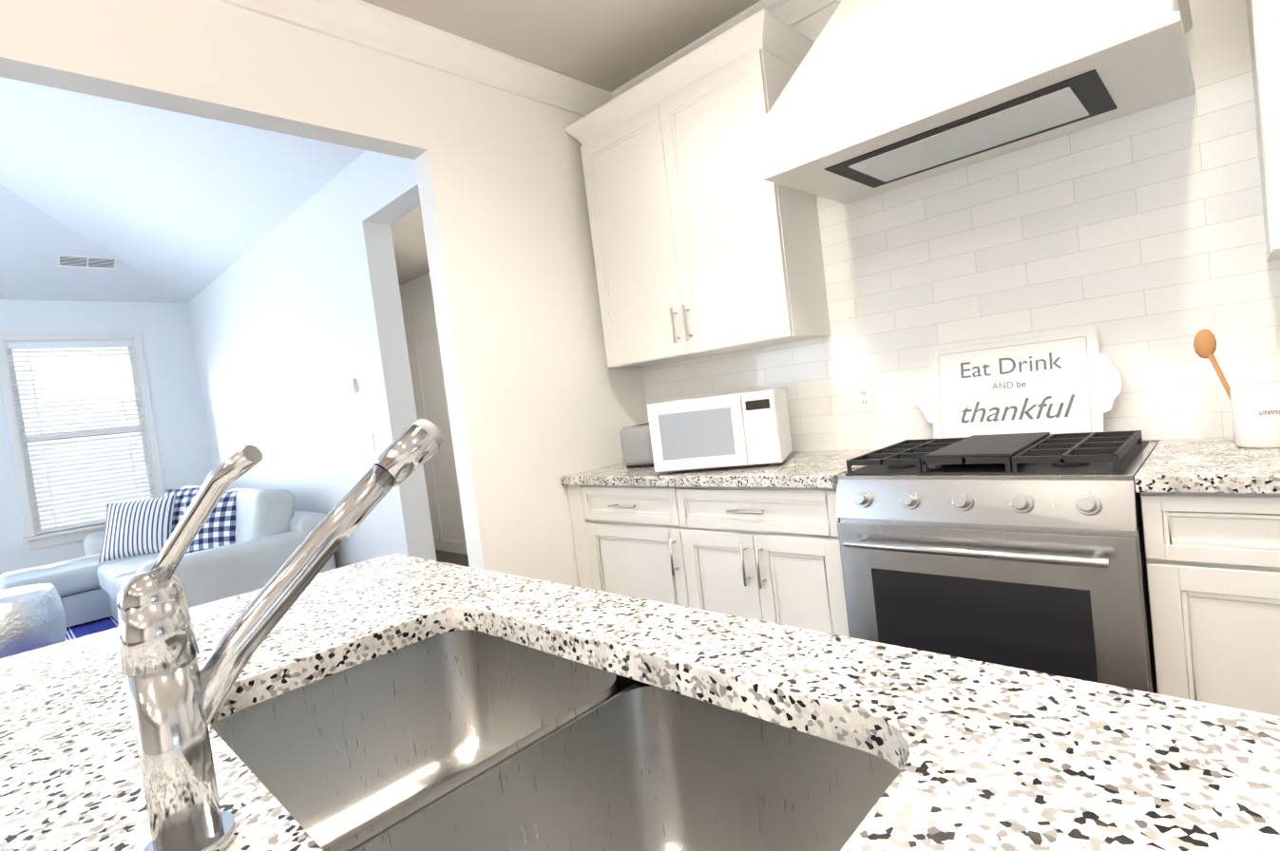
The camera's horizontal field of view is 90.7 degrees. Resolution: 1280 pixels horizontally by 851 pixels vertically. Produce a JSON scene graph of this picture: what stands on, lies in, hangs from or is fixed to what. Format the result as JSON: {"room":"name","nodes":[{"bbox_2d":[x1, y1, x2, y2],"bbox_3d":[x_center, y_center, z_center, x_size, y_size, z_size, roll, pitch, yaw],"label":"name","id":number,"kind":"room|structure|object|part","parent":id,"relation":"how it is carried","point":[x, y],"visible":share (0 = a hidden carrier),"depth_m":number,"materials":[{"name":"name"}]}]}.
{"room":"kitchen","nodes":[
{"label":"kitchen","id":0,"kind":"room"},
{"bbox_2d":[0,299,212,575],"bbox_3d":[-6.660,-0.316,4.689,0.120,4.300,5.990,-5,3,44],"label":"wall","id":1,"kind":"structure","parent":0,"point":[174,385],"depth_m":6.39,"materials":[{"name":"white paint"}]},
{"bbox_2d":[0,331,165,550],"bbox_3d":[-5.288,0.094,6.041,0.170,1.960,1.080,-5,3,44],"label":"living room window","id":2,"kind":"structure","parent":1,"relation":"in","point":[34,538],"depth_m":5.97,"materials":[{"name":"white paint"}]},
{"bbox_2d":[0,76,365,303],"bbox_3d":[-4.800,-1.737,2.658,5.530,1.244,5.700,-5,3,44],"label":"ceiling","id":3,"kind":"structure","parent":0,"point":[163,206],"depth_m":4.43,"materials":[{"name":"white paint"}]},
{"bbox_2d":[57,253,116,269],"bbox_3d":[-4.954,-1.466,5.669,0.158,0.076,0.400,-5,3,44],"label":"air vent","id":4,"kind":"object","parent":3,"relation":"attached to","point":[85,261],"visible":1,"depth_m":5.66,"materials":[{"name":"white plastic"}]},
{"bbox_2d":[188,150,436,568],"bbox_3d":[-2.679,-0.807,4.866,5.650,4.300,0.170,-5,3,44],"label":"wall","id":5,"kind":"structure","parent":0,"point":[296,319],"depth_m":4.29,"materials":[{"name":"white paint"}]},
{"bbox_2d":[345,378,357,393],"bbox_3d":[-1.831,-0.250,4.011,0.110,0.085,0.023,-5,3,44],"label":"thermostat","id":6,"kind":"object","parent":5,"relation":"attached to","point":[351,386],"visible":1,"depth_m":3.98,"materials":[{"name":"white plastic"}]},
{"bbox_2d":[366,432,375,451],"bbox_3d":[-1.671,0.100,3.925,0.072,0.116,0.008,-5,3,44],"label":"light switch","id":7,"kind":"object","parent":5,"relation":"attached to","point":[371,441],"visible":1,"depth_m":3.92,"materials":[{"name":"white plastic"}]},
{"bbox_2d":[0,0,649,587],"bbox_3d":[-2.344,-0.682,1.042,0.120,4.300,7.740,-5,3,44],"label":"wall","id":8,"kind":"structure","parent":0,"point":[542,397],"depth_m":2.64,"materials":[{"name":"white paint"}]},
{"bbox_2d":[217,0,612,116],"bbox_3d":[-2.508,-1.229,0.764,0.093,0.112,7.000,-5,3,44],"label":"crown molding","id":9,"kind":"structure","parent":8,"relation":"attached to","point":[371,26],"depth_m":2.52,"materials":[{"name":"white paint"}]},
{"bbox_2d":[390,206,437,535],"bbox_3d":[-1.468,-0.144,4.804,3.900,2.700,1.250,-5,3,44],"label":"wall","id":10,"kind":"structure","parent":0,"point":[412,268],"depth_m":5.79,"materials":[{"name":"white paint"}]},
{"bbox_2d":[410,324,465,551],"bbox_3d":[-1.727,0.132,5.783,0.973,2.130,0.017,-5,3,44],"label":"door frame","id":11,"kind":"structure","parent":10,"relation":"attached to","point":[434,410],"depth_m":5.92,"materials":[{"name":"white paint"}]},
{"bbox_2d":[433,535,467,554],"bbox_3d":[-0.887,1.064,5.133,3.900,0.135,0.016,-5,3,44],"label":"baseboard","id":12,"kind":"structure","parent":10,"relation":"attached to","point":[454,546],"depth_m":5.96,"materials":[{"name":"white paint"}]},
{"bbox_2d":[435,550,469,567],"bbox_3d":[-2.397,1.515,1.441,10.900,0.080,8.100,-5,3,44],"label":"floor","id":13,"kind":"structure","parent":0,"point":[457,559],"depth_m":5.75,"materials":[{"name":"brown wood"}]},
{"bbox_2d":[64,615,119,641],"bbox_3d":[-3.857,1.520,4.355,3.140,0.010,1.750,-5,3,44],"label":"striped rug","id":14,"kind":"object","parent":13,"relation":"on","point":[74,632],"depth_m":4.78,"materials":[{"name":"blue fabric"}]},
{"bbox_2d":[0,583,66,659],"bbox_3d":[-3.703,1.254,3.686,0.544,0.536,0.544,-5,3,44],"label":"ottoman","id":15,"kind":"object","parent":14,"relation":"on","point":[32,617],"visible":0.67,"depth_m":3.62,"materials":[{"name":"white fabric"}]},
{"bbox_2d":[0,485,336,628],"bbox_3d":[-3.723,1.006,4.796,3.000,0.937,1.625,-5,3,44],"label":"sectional sofa","id":16,"kind":"object","parent":14,"relation":"on","point":[247,540],"visible":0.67,"depth_m":4.48,"materials":[{"name":"fabric"}]},
{"bbox_2d":[166,619,974,850],"bbox_3d":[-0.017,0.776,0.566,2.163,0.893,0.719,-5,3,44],"label":"sink","id":17,"kind":"object","parent":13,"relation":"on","point":[393,702],"depth_m":0.75,"materials":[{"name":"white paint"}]},
{"bbox_2d":[0,556,1279,850],"bbox_3d":[-0.185,0.335,0.419,2.190,0.044,1.070,-5,3,44],"label":"island countertop","id":18,"kind":"structure","parent":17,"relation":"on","point":[977,755],"depth_m":0.57,"materials":[{"name":"white stone"}]},
{"bbox_2d":[106,419,444,850],"bbox_3d":[-0.262,0.160,0.538,0.134,0.312,0.285,-5,3,44],"label":"faucet","id":19,"kind":"object","parent":18,"relation":"on","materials":[{"name":"silver metal"}]},
{"bbox_2d":[567,487,689,608],"bbox_3d":[0.158,0.658,2.951,0.666,0.882,0.610,-5,3,44],"label":"base cabinet","id":20,"kind":"object","parent":13,"relation":"on","point":[628,542],"depth_m":2.70,"materials":[{"name":"white paint"}]},
{"bbox_3d":[0.169,0.453,2.459,0.775,0.273,0.038,-5,3,44],"label":"handle","id":21,"kind":"part","parent":20,"relation":"part of","materials":[{"name":"silver metal"}]},
{"bbox_2d":[674,483,849,637],"bbox_3d":[0.642,0.619,2.485,0.680,0.882,0.610,-5,3,44],"label":"base cabinet","id":22,"kind":"object","parent":13,"relation":"on","point":[757,542],"depth_m":2.22,"materials":[{"name":"white paint"}]},
{"bbox_2d":[560,449,879,491],"bbox_3d":[0.338,0.181,2.685,1.348,0.040,0.637,-5,3,44],"label":"countertop","id":23,"kind":"structure","parent":22,"relation":"on","point":[810,470],"depth_m":2.40,"materials":[{"name":"white stone"}]},
{"bbox_2d":[619,422,653,468],"bbox_3d":[0.051,0.085,2.984,0.170,0.192,0.280,-5,3,34],"label":"toaster","id":24,"kind":"object","parent":23,"relation":"on","point":[636,446],"visible":0.52,"depth_m":2.86,"materials":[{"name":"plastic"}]},
{"bbox_2d":[647,387,792,474],"bbox_3d":[0.338,0.020,2.604,0.500,0.285,0.390,-6,3,20],"label":"microwave","id":25,"kind":"object","parent":23,"relation":"on","point":[741,429],"visible":1,"depth_m":2.42,"materials":[{"name":"white plastic"},{"name":"glass"}]},
{"bbox_2d":[836,430,1158,693],"bbox_3d":[1.117,0.538,1.946,0.749,0.970,0.710,-5,3,44],"label":"range","id":26,"kind":"object","parent":13,"relation":"on","point":[1024,551],"visible":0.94,"depth_m":1.69,"materials":[{"name":"silver metal"}]},
{"bbox_2d":[917,325,1122,439],"bbox_3d":[1.260,-0.117,2.155,0.614,0.367,0.070,-5,3,44],"label":"sign","id":27,"kind":"object","parent":26,"relation":"on","point":[1062,381],"visible":0.98,"depth_m":2.13,"materials":[{"name":"white wood"}]},
{"bbox_2d":[1140,495,1279,716],"bbox_3d":[1.651,0.539,1.511,0.610,0.882,0.610,-5,3,44],"label":"base cabinet","id":28,"kind":"object","parent":13,"relation":"on","point":[1211,514],"depth_m":1.42,"materials":[{"name":"white paint"}]},
{"bbox_2d":[1134,438,1279,495],"bbox_3d":[1.852,0.060,1.223,1.357,0.040,0.637,-5,3,44],"label":"countertop","id":29,"kind":"structure","parent":28,"relation":"on","point":[1207,466],"depth_m":1.45,"materials":[{"name":"white stone"}]},
{"bbox_2d":[1193,328,1279,448],"bbox_3d":[1.589,-0.106,1.622,0.242,0.317,0.120,-5,3,44],"label":"utensil crock","id":30,"kind":"object","parent":29,"relation":"on","point":[1255,412],"visible":1,"depth_m":1.61,"materials":[{"name":"white ceramic"}]},
{"bbox_2d":[361,0,760,92],"bbox_3d":[-0.814,-1.460,-0.886,4.840,0.080,7.240,-5,3,44],"label":"ceiling","id":31,"kind":"structure","parent":0,"point":[610,46],"depth_m":2.61,"materials":[{"name":"grey paint"}]},
{"bbox_2d":[641,0,1279,452],"bbox_3d":[1.746,-0.484,1.773,4.960,2.860,0.129,-5,3,44],"label":"wall","id":32,"kind":"structure","parent":0,"point":[1137,239],"depth_m":2.01,"materials":[{"name":"ceramic tile"},{"name":"grout"}]},
{"bbox_2d":[564,8,831,368],"bbox_3d":[0.234,-0.905,2.811,1.125,1.170,0.364,-5,3,44],"label":"upper cabinet","id":33,"kind":"object","parent":32,"relation":"attached to","point":[706,238],"visible":0.96,"depth_m":2.60,"materials":[{"name":"white paint"}]},
{"bbox_3d":[0.177,-0.435,2.714,0.078,0.150,0.038,-5,3,44],"label":"handle","id":34,"kind":"part","parent":33,"relation":"part of","materials":[{"name":"silver metal"}]},
{"bbox_2d":[612,0,837,98],"bbox_3d":[1.117,-1.723,2.033,3.358,0.112,0.092,-5,3,44],"label":"crown molding","id":35,"kind":"structure","parent":32,"relation":"attached to","point":[792,12],"depth_m":2.60,"materials":[{"name":"white paint"}]},
{"bbox_2d":[854,382,875,412],"bbox_3d":[0.902,-0.112,2.541,0.072,0.116,0.006,-5,3,44],"label":"outlet","id":36,"kind":"object","parent":32,"relation":"attached to","point":[864,397],"visible":1,"depth_m":2.54,"materials":[{"name":"white plastic"}]},
{"bbox_2d":[754,0,1195,204],"bbox_3d":[0.935,-1.304,1.915,1.060,0.885,0.603,-5,3,44],"label":"range hood","id":37,"kind":"object","parent":32,"relation":"attached to","point":[876,97],"visible":1,"depth_m":1.77,"materials":[{"name":"white paint"}]},
{"bbox_2d":[1246,0,1279,261],"bbox_3d":[1.893,-1.037,1.210,1.153,1.170,0.364,-5,3,44],"label":"upper cabinet","id":38,"kind":"object","parent":32,"relation":"attached to","point":[1264,21],"visible":1,"depth_m":1.47,"materials":[{"name":"white paint"}]},
{"label":"outside","id":39,"kind":"structure","parent":0,"visible":0},
{"bbox_2d":[12,346,150,529],"bbox_3d":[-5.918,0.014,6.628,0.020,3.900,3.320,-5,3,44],"label":"window blinds","id":40,"kind":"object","parent":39,"point":[77,411],"depth_m":6.64,"materials":[{"name":"white plastic"}]}
]}

